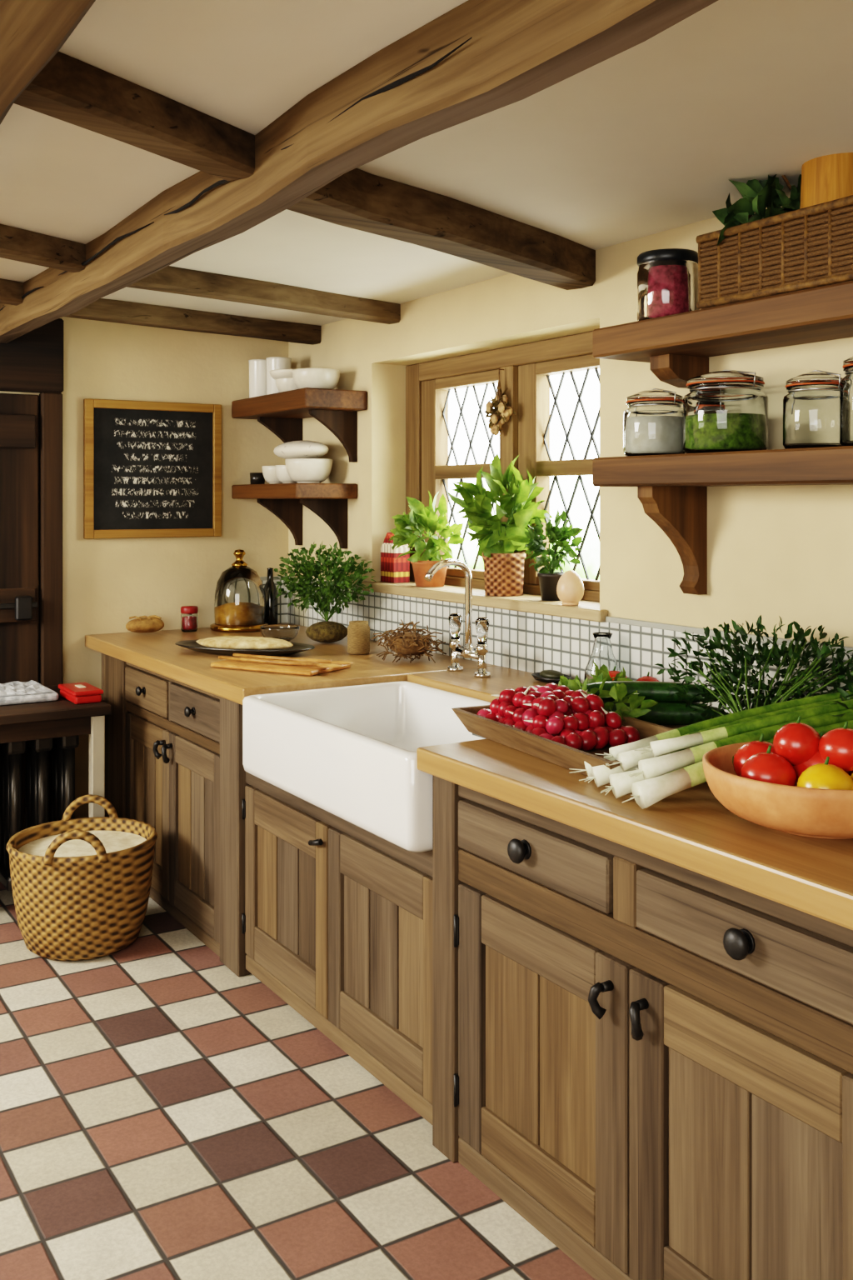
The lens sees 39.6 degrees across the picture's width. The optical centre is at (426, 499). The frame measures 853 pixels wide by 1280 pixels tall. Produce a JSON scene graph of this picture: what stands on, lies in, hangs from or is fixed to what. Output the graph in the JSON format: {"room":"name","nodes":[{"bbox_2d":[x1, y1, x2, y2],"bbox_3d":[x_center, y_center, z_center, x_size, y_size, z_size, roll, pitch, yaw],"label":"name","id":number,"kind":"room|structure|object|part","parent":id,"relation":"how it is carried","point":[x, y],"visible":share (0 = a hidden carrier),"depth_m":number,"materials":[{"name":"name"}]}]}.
{"room":"cottage kitchen","nodes":[
{"label":"cottage kitchen","id":0,"kind":"room"},
{"bbox_2d":[0,316,288,818],"bbox_3d":[-2.483,0.345,4.256,4.900,2.150,0.350,0,0,-32],"label":"wall","id":1,"kind":"structure","parent":0,"point":[107,582],"depth_m":4.89,"materials":[{"name":"beige paint"}]},
{"bbox_2d":[0,318,63,822],"bbox_3d":[-2.009,0.355,4.301,1.350,2.130,0.074,0,0,-32],"label":"door frame","id":2,"kind":"structure","parent":1,"relation":"in","point":[32,362],"depth_m":4.61,"materials":[{"name":"brown wood"}]},
{"bbox_2d":[0,393,38,830],"bbox_3d":[-1.955,0.499,4.322,1.059,1.818,0.093,0,0,-32],"label":"door","id":3,"kind":"structure","parent":2,"relation":"attached to","point":[18,412],"depth_m":4.56,"materials":[{"name":"brown wood"}]},
{"bbox_3d":[-1.611,0.415,4.502,0.260,0.090,0.033,0,0,-32],"label":"handle","id":4,"kind":"part","parent":3,"relation":"part of","materials":[{"name":"black metal"}]},
{"bbox_2d":[83,398,221,539],"bbox_3d":[-1.122,-0.125,4.881,0.580,0.560,0.028,0,0,-32],"label":"chalkboard","id":5,"kind":"object","parent":1,"relation":"attached to","point":[152,469],"visible":1,"depth_m":4.87,"materials":[{"name":"wood"}]},
{"bbox_2d":[0,881,595,1279],"bbox_3d":[-0.747,1.480,1.479,4.900,0.120,6.900,0,0,-32],"label":"floor","id":6,"kind":"structure","parent":0,"point":[166,1114],"depth_m":2.59,"materials":[{"name":"tile"}]},
{"bbox_2d":[0,680,111,891],"bbox_3d":[-1.705,1.045,4.111,1.065,0.750,0.560,0,0,-32],"label":"side table","id":7,"kind":"object","parent":6,"relation":"on","point":[36,719],"visible":0.8,"depth_m":4.15,"materials":[{"name":"brown wood"}]},
{"bbox_2d":[0,680,58,705],"bbox_3d":[-1.561,0.698,4.272,0.380,0.043,0.320,0,0,-32],"label":"folded cloth","id":8,"kind":"object","parent":7,"relation":"on","point":[12,693],"depth_m":4.22,"materials":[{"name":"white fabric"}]},
{"bbox_3d":[-1.705,1.070,4.111,1.065,0.700,0.560,0,0,-32],"label":"frame","id":9,"kind":"part","parent":7,"relation":"part of","materials":[{"name":"brown wood"}]},
{"bbox_2d":[5,794,157,960],"bbox_3d":[-1.099,1.207,3.788,0.466,0.421,0.492,0,0,-32],"label":"basket","id":10,"kind":"object","parent":6,"relation":"on","point":[81,887],"visible":1,"depth_m":3.62,"materials":[{"name":"wicker"}]},
{"bbox_2d":[85,558,852,1279],"bbox_3d":[0.223,0.800,3.027,0.910,1.240,4.598,0,0,-32],"label":"kitchen cabinet","id":11,"kind":"object","parent":6,"relation":"on","point":[632,1025],"depth_m":2.34,"materials":[{"name":"brown wood"}]},
{"bbox_2d":[125,615,164,632],"bbox_3d":[-1.131,0.498,4.754,0.156,0.069,0.103,0,0,-32],"label":"bread loaf","id":12,"kind":"object","parent":11,"relation":"on","point":[152,623],"visible":1,"depth_m":4.72,"materials":[{"name":"orange food"}]},
{"bbox_2d":[180,605,198,631],"bbox_3d":[-0.975,0.487,4.862,0.070,0.103,0.070,0,0,-32],"label":"jar","id":13,"kind":"object","parent":11,"relation":"on","point":[189,615],"visible":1,"depth_m":4.83,"materials":[{"name":"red glass"}]},
{"bbox_3d":[-0.975,0.450,4.862,0.070,0.029,0.070,0,0,-32],"label":"lid","id":14,"kind":"part","parent":13,"relation":"part of","materials":[{"name":"red"}]},
{"bbox_2d":[210,549,268,632],"bbox_3d":[-0.779,0.371,4.926,0.240,0.334,0.240,0,0,-32],"label":"glass cloche","id":15,"kind":"object","parent":11,"relation":"on","point":[239,603],"visible":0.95,"depth_m":4.85,"materials":[{"name":"clear glass"}]},
{"bbox_2d":[175,635,314,655],"bbox_3d":[-0.645,0.512,4.184,0.540,0.054,0.270,0,0,18],"label":"platter","id":16,"kind":"object","parent":11,"relation":"on","point":[227,645],"visible":0.98,"depth_m":4.11,"materials":[{"name":"black ceramic"}]},
{"bbox_2d":[263,567,278,624],"bbox_3d":[-0.674,0.415,5.098,0.065,0.247,0.066,0,0,-32],"label":"bottle","id":17,"kind":"object","parent":11,"relation":"on","point":[271,617],"visible":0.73,"depth_m":5.07,"materials":[{"name":"black glass"}]},
{"bbox_2d":[260,624,299,641],"bbox_3d":[-0.560,0.510,4.520,0.150,0.057,0.150,0,0,-32],"label":"glass bowl","id":18,"kind":"object","parent":11,"relation":"on","point":[287,632],"visible":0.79,"depth_m":4.47,"materials":[{"name":"clear"}]},
{"bbox_2d":[210,653,353,675],"bbox_3d":[-0.451,0.523,3.799,0.484,0.030,0.220,0,0,30],"label":"breadsticks","id":19,"kind":"object","parent":11,"relation":"on","point":[306,667],"visible":1,"depth_m":3.75,"materials":[{"name":"beige food"}]},
{"bbox_2d":[273,540,375,642],"bbox_3d":[-0.387,0.346,4.494,0.353,0.386,0.485,0,0,-32],"label":"herb","id":20,"kind":"object","parent":11,"relation":"on","point":[327,631],"visible":1,"depth_m":4.43,"materials":[{"name":"green plant"}]},
{"bbox_2d":[347,620,369,654],"bbox_3d":[-0.238,0.482,4.155,0.080,0.112,0.080,0,0,-32],"label":"jar","id":21,"kind":"object","parent":11,"relation":"on","point":[358,632],"visible":1,"depth_m":4.12,"materials":[{"name":"beige"}]},
{"bbox_2d":[242,680,490,852],"bbox_3d":[-0.049,0.669,3.127,0.555,0.222,0.939,0,0,-32],"label":"sink","id":22,"kind":"object","parent":11,"relation":"in","point":[349,750],"depth_m":3.13,"materials":[{"name":"white ceramic"}]},
{"bbox_2d":[370,619,446,663],"bbox_3d":[-0.057,0.471,3.986,0.234,0.133,0.329,0,0,-32],"label":"herb bundle","id":23,"kind":"object","parent":11,"relation":"on","point":[407,643],"visible":1,"depth_m":3.94,"materials":[{"name":"brown plant"}]},
{"bbox_2d":[424,558,490,677],"bbox_3d":[0.066,0.359,3.638,0.205,0.360,0.202,0,0,-32],"label":"faucet","id":24,"kind":"object","parent":11,"relation":"on","point":[455,670],"depth_m":3.67,"materials":[{"name":"silver metal"}]},
{"bbox_2d":[531,670,572,684],"bbox_3d":[0.371,0.521,3.510,0.096,0.034,0.154,0,0,-32],"label":"soap dish","id":25,"kind":"object","parent":11,"relation":"on","point":[545,676],"visible":0.84,"depth_m":3.48,"materials":[{"name":"black"}]},
{"bbox_2d":[451,705,673,784],"bbox_3d":[0.337,0.512,2.546,0.375,0.052,0.669,0,0,-32],"label":"tray","id":26,"kind":"object","parent":11,"relation":"on","point":[588,747],"depth_m":2.49,"materials":[{"name":"brown wood"}]},
{"bbox_2d":[584,632,620,680],"bbox_3d":[0.493,0.456,3.315,0.104,0.165,0.104,0,0,-32],"label":"glass carafe","id":27,"kind":"object","parent":11,"relation":"on","point":[602,652],"visible":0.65,"depth_m":3.29,"materials":[{"name":"white"}]},
{"bbox_2d":[451,615,852,839],"bbox_3d":[0.632,0.378,2.399,0.845,0.321,1.627,0,0,-28],"label":"produce","id":28,"kind":"object","parent":11,"relation":"on","point":[786,765],"visible":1,"depth_m":2.34,"materials":[{"name":"green food"}]},
{"bbox_2d":[702,715,852,839],"bbox_3d":[0.653,0.449,1.965,0.380,0.180,0.380,0,0,-32],"label":"bowl","id":29,"kind":"object","parent":11,"relation":"on","point":[790,774],"depth_m":1.90,"materials":[{"name":"orange"}]},
{"bbox_2d":[0,0,852,325],"bbox_3d":[-0.747,-0.805,1.479,4.900,0.150,6.900,0,0,-32],"label":"ceiling","id":30,"kind":"structure","parent":0,"point":[651,137],"depth_m":2.36,"materials":[{"name":"white paint"}]},
{"bbox_2d":[0,278,23,305],"bbox_3d":[-1.535,-0.693,3.771,0.080,0.072,0.578,0,0,35],"label":"beam","id":31,"kind":"structure","parent":30,"relation":"attached to","point":[11,292],"depth_m":3.93,"materials":[{"name":"brown wood"}]},
{"bbox_2d":[0,224,85,272],"bbox_3d":[-1.149,-0.693,3.150,0.089,0.073,0.611,0,0,30],"label":"beam","id":32,"kind":"structure","parent":30,"relation":"attached to","point":[16,244],"depth_m":3.25,"materials":[{"name":"brown wood"}]},
{"bbox_2d":[13,51,254,180],"bbox_3d":[-0.522,-0.690,2.143,0.092,0.079,0.600,0,0,30],"label":"beam","id":33,"kind":"structure","parent":30,"relation":"attached to","point":[69,89],"depth_m":2.10,"materials":[{"name":"brown wood"}]},
{"bbox_2d":[65,298,321,344],"bbox_3d":[-0.917,-0.693,4.571,1.230,0.072,0.092,0,0,-42],"label":"beam","id":34,"kind":"structure","parent":30,"relation":"attached to","point":[102,309],"depth_m":4.55,"materials":[{"name":"brown wood"}]},
{"bbox_2d":[126,265,400,324],"bbox_3d":[-0.554,-0.692,3.990,0.088,0.073,1.245,0,0,44],"label":"beam","id":35,"kind":"structure","parent":30,"relation":"attached to","point":[169,279],"depth_m":3.96,"materials":[{"name":"brown wood"}]},
{"bbox_2d":[287,168,595,289],"bbox_3d":[0.074,-0.678,2.986,0.135,0.102,1.298,0,0,37],"label":"beam","id":36,"kind":"structure","parent":30,"relation":"attached to","point":[358,199],"depth_m":2.88,"materials":[{"name":"brown wood"}]},
{"bbox_2d":[360,580,608,621],"bbox_3d":[0.195,0.333,4.043,0.185,0.034,1.430,0,0,-32],"label":"window sill","id":37,"kind":"structure","parent":0,"point":[586,610],"depth_m":3.85,"materials":[{"name":"beige wood"}]},
{"bbox_2d":[389,453,583,600],"bbox_3d":[0.145,0.078,4.019,0.251,0.473,1.027,0,0,-32],"label":"potted plants","id":38,"kind":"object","parent":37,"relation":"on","point":[504,560],"depth_m":3.88,"materials":[{"name":"green plant"}]},
{"bbox_2d":[380,532,409,582],"bbox_3d":[-0.121,0.220,4.553,0.070,0.190,0.100,0,0,-32],"label":"box","id":39,"kind":"object","parent":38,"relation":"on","point":[392,569],"visible":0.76,"depth_m":4.52,"materials":[{"name":"red cardboard"}]},
{"bbox_2d":[389,490,464,586],"bbox_3d":[-0.020,0.140,4.308,0.224,0.350,0.363,0,0,-32],"label":"herb pot","id":40,"kind":"object","parent":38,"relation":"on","point":[420,518],"depth_m":4.28,"materials":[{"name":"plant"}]},
{"bbox_2d":[524,508,583,600],"bbox_3d":[0.390,0.171,3.712,0.161,0.287,0.247,0,0,-32],"label":"potted plant","id":41,"kind":"object","parent":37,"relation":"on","point":[549,578],"depth_m":3.70,"materials":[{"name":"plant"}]},
{"bbox_2d":[556,570,584,605],"bbox_3d":[0.432,0.263,3.554,0.083,0.104,0.083,0,0,-32],"label":"egg","id":42,"kind":"object","parent":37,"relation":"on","point":[570,588],"visible":1,"depth_m":3.53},
{"bbox_2d":[288,196,852,646],"bbox_3d":[1.182,0.345,2.684,0.350,2.150,6.200,0,0,-32],"label":"wall","id":43,"kind":"structure","parent":0,"point":[785,552],"depth_m":3.35,"materials":[{"name":"beige paint"}]},
{"bbox_2d":[231,387,367,548],"bbox_3d":[-0.533,-0.115,4.843,0.269,0.620,0.718,0,0,-32],"label":"corner shelf","id":44,"kind":"object","parent":43,"relation":"attached to","point":[282,413],"visible":0.93,"depth_m":4.68,"materials":[{"name":"brown wood"}]},
{"bbox_2d":[248,359,266,397],"bbox_3d":[-0.709,-0.511,5.069,0.107,0.170,0.107,0,0,-32],"label":"canister","id":45,"kind":"object","parent":44,"relation":"on","point":[257,367],"visible":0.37,"depth_m":5.02,"materials":[{"name":"white ceramic"}]},
{"bbox_2d":[250,472,264,484],"bbox_3d":[-0.726,-0.091,5.077,0.065,0.050,0.066,0,0,-32],"label":"cup","id":46,"kind":"object","parent":44,"relation":"on","point":[255,477],"visible":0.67,"depth_m":5.05,"materials":[{"name":"black ceramic"}]},
{"bbox_2d":[262,465,282,484],"bbox_3d":[-0.633,-0.105,5.005,0.124,0.077,0.124,0,0,-32],"label":"bowl","id":47,"kind":"object","parent":44,"relation":"on","point":[268,472],"visible":0.38,"depth_m":4.96,"materials":[{"name":"white ceramic"}]},
{"bbox_2d":[265,356,291,394],"bbox_3d":[-0.623,-0.511,4.988,0.107,0.170,0.107,0,0,-32],"label":"canister","id":48,"kind":"object","parent":44,"relation":"on","point":[274,362],"visible":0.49,"depth_m":4.94,"materials":[{"name":"white ceramic"}]},
{"bbox_2d":[269,369,299,392],"bbox_3d":[-0.546,-0.477,4.865,0.200,0.102,0.200,0,0,-32],"label":"bowls","id":49,"kind":"object","parent":44,"relation":"on","point":[283,377],"visible":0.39,"depth_m":4.80,"materials":[{"name":"white ceramic"}]},
{"bbox_2d":[275,465,297,483],"bbox_3d":[-0.565,-0.105,4.895,0.124,0.077,0.124,0,0,-32],"label":"bowl","id":50,"kind":"object","parent":44,"relation":"on","point":[282,474],"visible":0.5,"depth_m":4.85,"materials":[{"name":"white ceramic"}]},
{"bbox_2d":[292,367,339,389],"bbox_3d":[-0.437,-0.470,4.691,0.190,0.087,0.190,0,0,-32],"label":"ribbed bowl","id":51,"kind":"object","parent":44,"relation":"on","point":[314,377],"visible":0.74,"depth_m":4.62,"materials":[{"name":"white ceramic"}]},
{"bbox_2d":[405,330,599,601],"bbox_3d":[0.304,-0.105,4.111,0.097,0.848,1.348,0,0,-32],"label":"window","id":52,"kind":"structure","parent":43,"relation":"in","point":[528,367],"depth_m":4.06,"materials":[{"name":"brown wood"}]},
{"bbox_2d":[484,369,516,435],"bbox_3d":[0.236,-0.335,4.048,0.073,0.230,0.150,0,0,-32],"label":"garlic braid","id":53,"kind":"object","parent":52,"relation":"attached to","point":[499,415],"visible":1,"depth_m":4.04,"materials":[{"name":"brown plant"}]},
{"bbox_2d":[260,575,852,713],"bbox_3d":[0.474,0.437,3.185,0.320,0.206,4.600,0,0,-32],"label":"backsplash","id":54,"kind":"structure","parent":43,"relation":"attached to","point":[522,641],"depth_m":3.65,"materials":[{"name":"white tile"}]},
{"bbox_2d":[592,280,852,594],"bbox_3d":[1.049,-0.100,2.330,0.249,0.690,1.940,0,0,-32],"label":"shelf","id":55,"kind":"object","parent":43,"relation":"attached to","point":[672,488],"visible":0.96,"depth_m":2.78,"materials":[{"name":"brown wood"}]},
{"bbox_2d":[623,388,685,456],"bbox_3d":[0.589,-0.200,3.058,0.160,0.178,0.162,0,0,-32],"label":"jar","id":56,"kind":"object","parent":55,"relation":"on","point":[653,419],"visible":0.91,"depth_m":2.99,"materials":[{"name":"clear glass"}]},
{"bbox_3d":[0.590,-0.270,3.057,0.144,0.028,0.144,0,0,-32],"label":"lid","id":57,"kind":"part","parent":56,"relation":"part of","materials":[{"name":"clear glass"}]},
{"bbox_2d":[637,248,699,320],"bbox_3d":[0.613,-0.535,3.001,0.156,0.178,0.156,0,0,-32],"label":"jar","id":58,"kind":"object","parent":55,"relation":"on","point":[667,278],"visible":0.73,"depth_m":2.93,"materials":[{"name":"clear glass"}]},
{"bbox_3d":[0.613,-0.610,3.001,0.156,0.029,0.156,0,0,-32],"label":"lid","id":59,"kind":"part","parent":58,"relation":"part of","materials":[{"name":"black metal"}]},
{"bbox_2d":[683,369,768,453],"bbox_3d":[0.719,-0.213,2.850,0.200,0.203,0.202,0,0,-32],"label":"jar","id":60,"kind":"object","parent":55,"relation":"on","point":[726,410],"visible":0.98,"depth_m":2.77,"materials":[{"name":"clear glass"}]},
{"bbox_3d":[0.720,-0.294,2.849,0.180,0.028,0.180,0,0,-32],"label":"lid","id":61,"kind":"part","parent":60,"relation":"part of","materials":[{"name":"clear glass"}]},
{"bbox_2d":[695,152,852,309],"bbox_3d":[0.873,-0.622,2.586,0.264,0.351,0.588,0,0,-32],"label":"wicker basket","id":62,"kind":"object","parent":55,"relation":"on","point":[807,242],"visible":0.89,"depth_m":2.58,"materials":[{"name":"wicker"}]},
{"bbox_2d":[800,152,852,218],"bbox_3d":[0.901,-0.629,2.568,0.188,0.337,0.188,0,0,-32],"label":"canister","id":63,"kind":"object","parent":62,"relation":"on","point":[826,178],"depth_m":2.50,"materials":[{"name":"brown wood"}]},
{"bbox_2d":[783,370,842,449],"bbox_3d":[0.864,-0.200,2.628,0.140,0.178,0.142,0,0,-32],"label":"jar","id":64,"kind":"object","parent":55,"relation":"on","point":[812,403],"visible":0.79,"depth_m":2.57,"materials":[{"name":"clear glass"}]},
{"bbox_3d":[0.864,-0.270,2.627,0.126,0.028,0.126,0,0,-32],"label":"lid","id":65,"kind":"part","parent":64,"relation":"part of","materials":[{"name":"clear glass"}]},
{"bbox_2d":[840,356,852,446],"bbox_3d":[0.947,-0.215,2.503,0.140,0.208,0.142,0,0,-32],"label":"jar","id":66,"kind":"object","parent":55,"relation":"on","point":[847,382],"visible":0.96,"depth_m":2.48,"materials":[{"name":"clear glass"}]},
{"bbox_3d":[0.948,-0.299,2.503,0.126,0.028,0.126,0,0,-32],"label":"lid","id":67,"kind":"part","parent":66,"relation":"part of","materials":[{"name":"clear glass"}]},
{"label":"outside","id":68,"kind":"structure","parent":0,"visible":0},
{"bbox_2d":[448,368,599,579],"bbox_3d":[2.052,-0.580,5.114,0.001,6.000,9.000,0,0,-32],"label":"window panes","id":69,"kind":"structure","parent":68,"point":[580,435],"depth_m":7.10,"materials":[{"name":"clear glass"}]},
{"bbox_3d":[0.988,0.345,-1.299,4.900,2.150,0.350,0,0,-32],"label":"wall","id":70,"kind":"structure","parent":0,"visible":0},
{"bbox_2d":[0,0,95,124],"bbox_3d":[-0.584,-0.666,1.593,0.199,0.126,6.220,0,0,-32],"label":"beam","id":71,"kind":"structure","parent":70,"relation":"attached to","point":[32,32],"depth_m":1.55,"materials":[{"name":"brown wood"}]},
{"bbox_2d":[0,0,718,343],"bbox_3d":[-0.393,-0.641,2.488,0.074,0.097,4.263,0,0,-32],"label":"ceiling beam","id":72,"kind":"object","parent":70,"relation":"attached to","point":[399,82],"depth_m":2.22,"materials":[{"name":"brown wood"}]}
]}

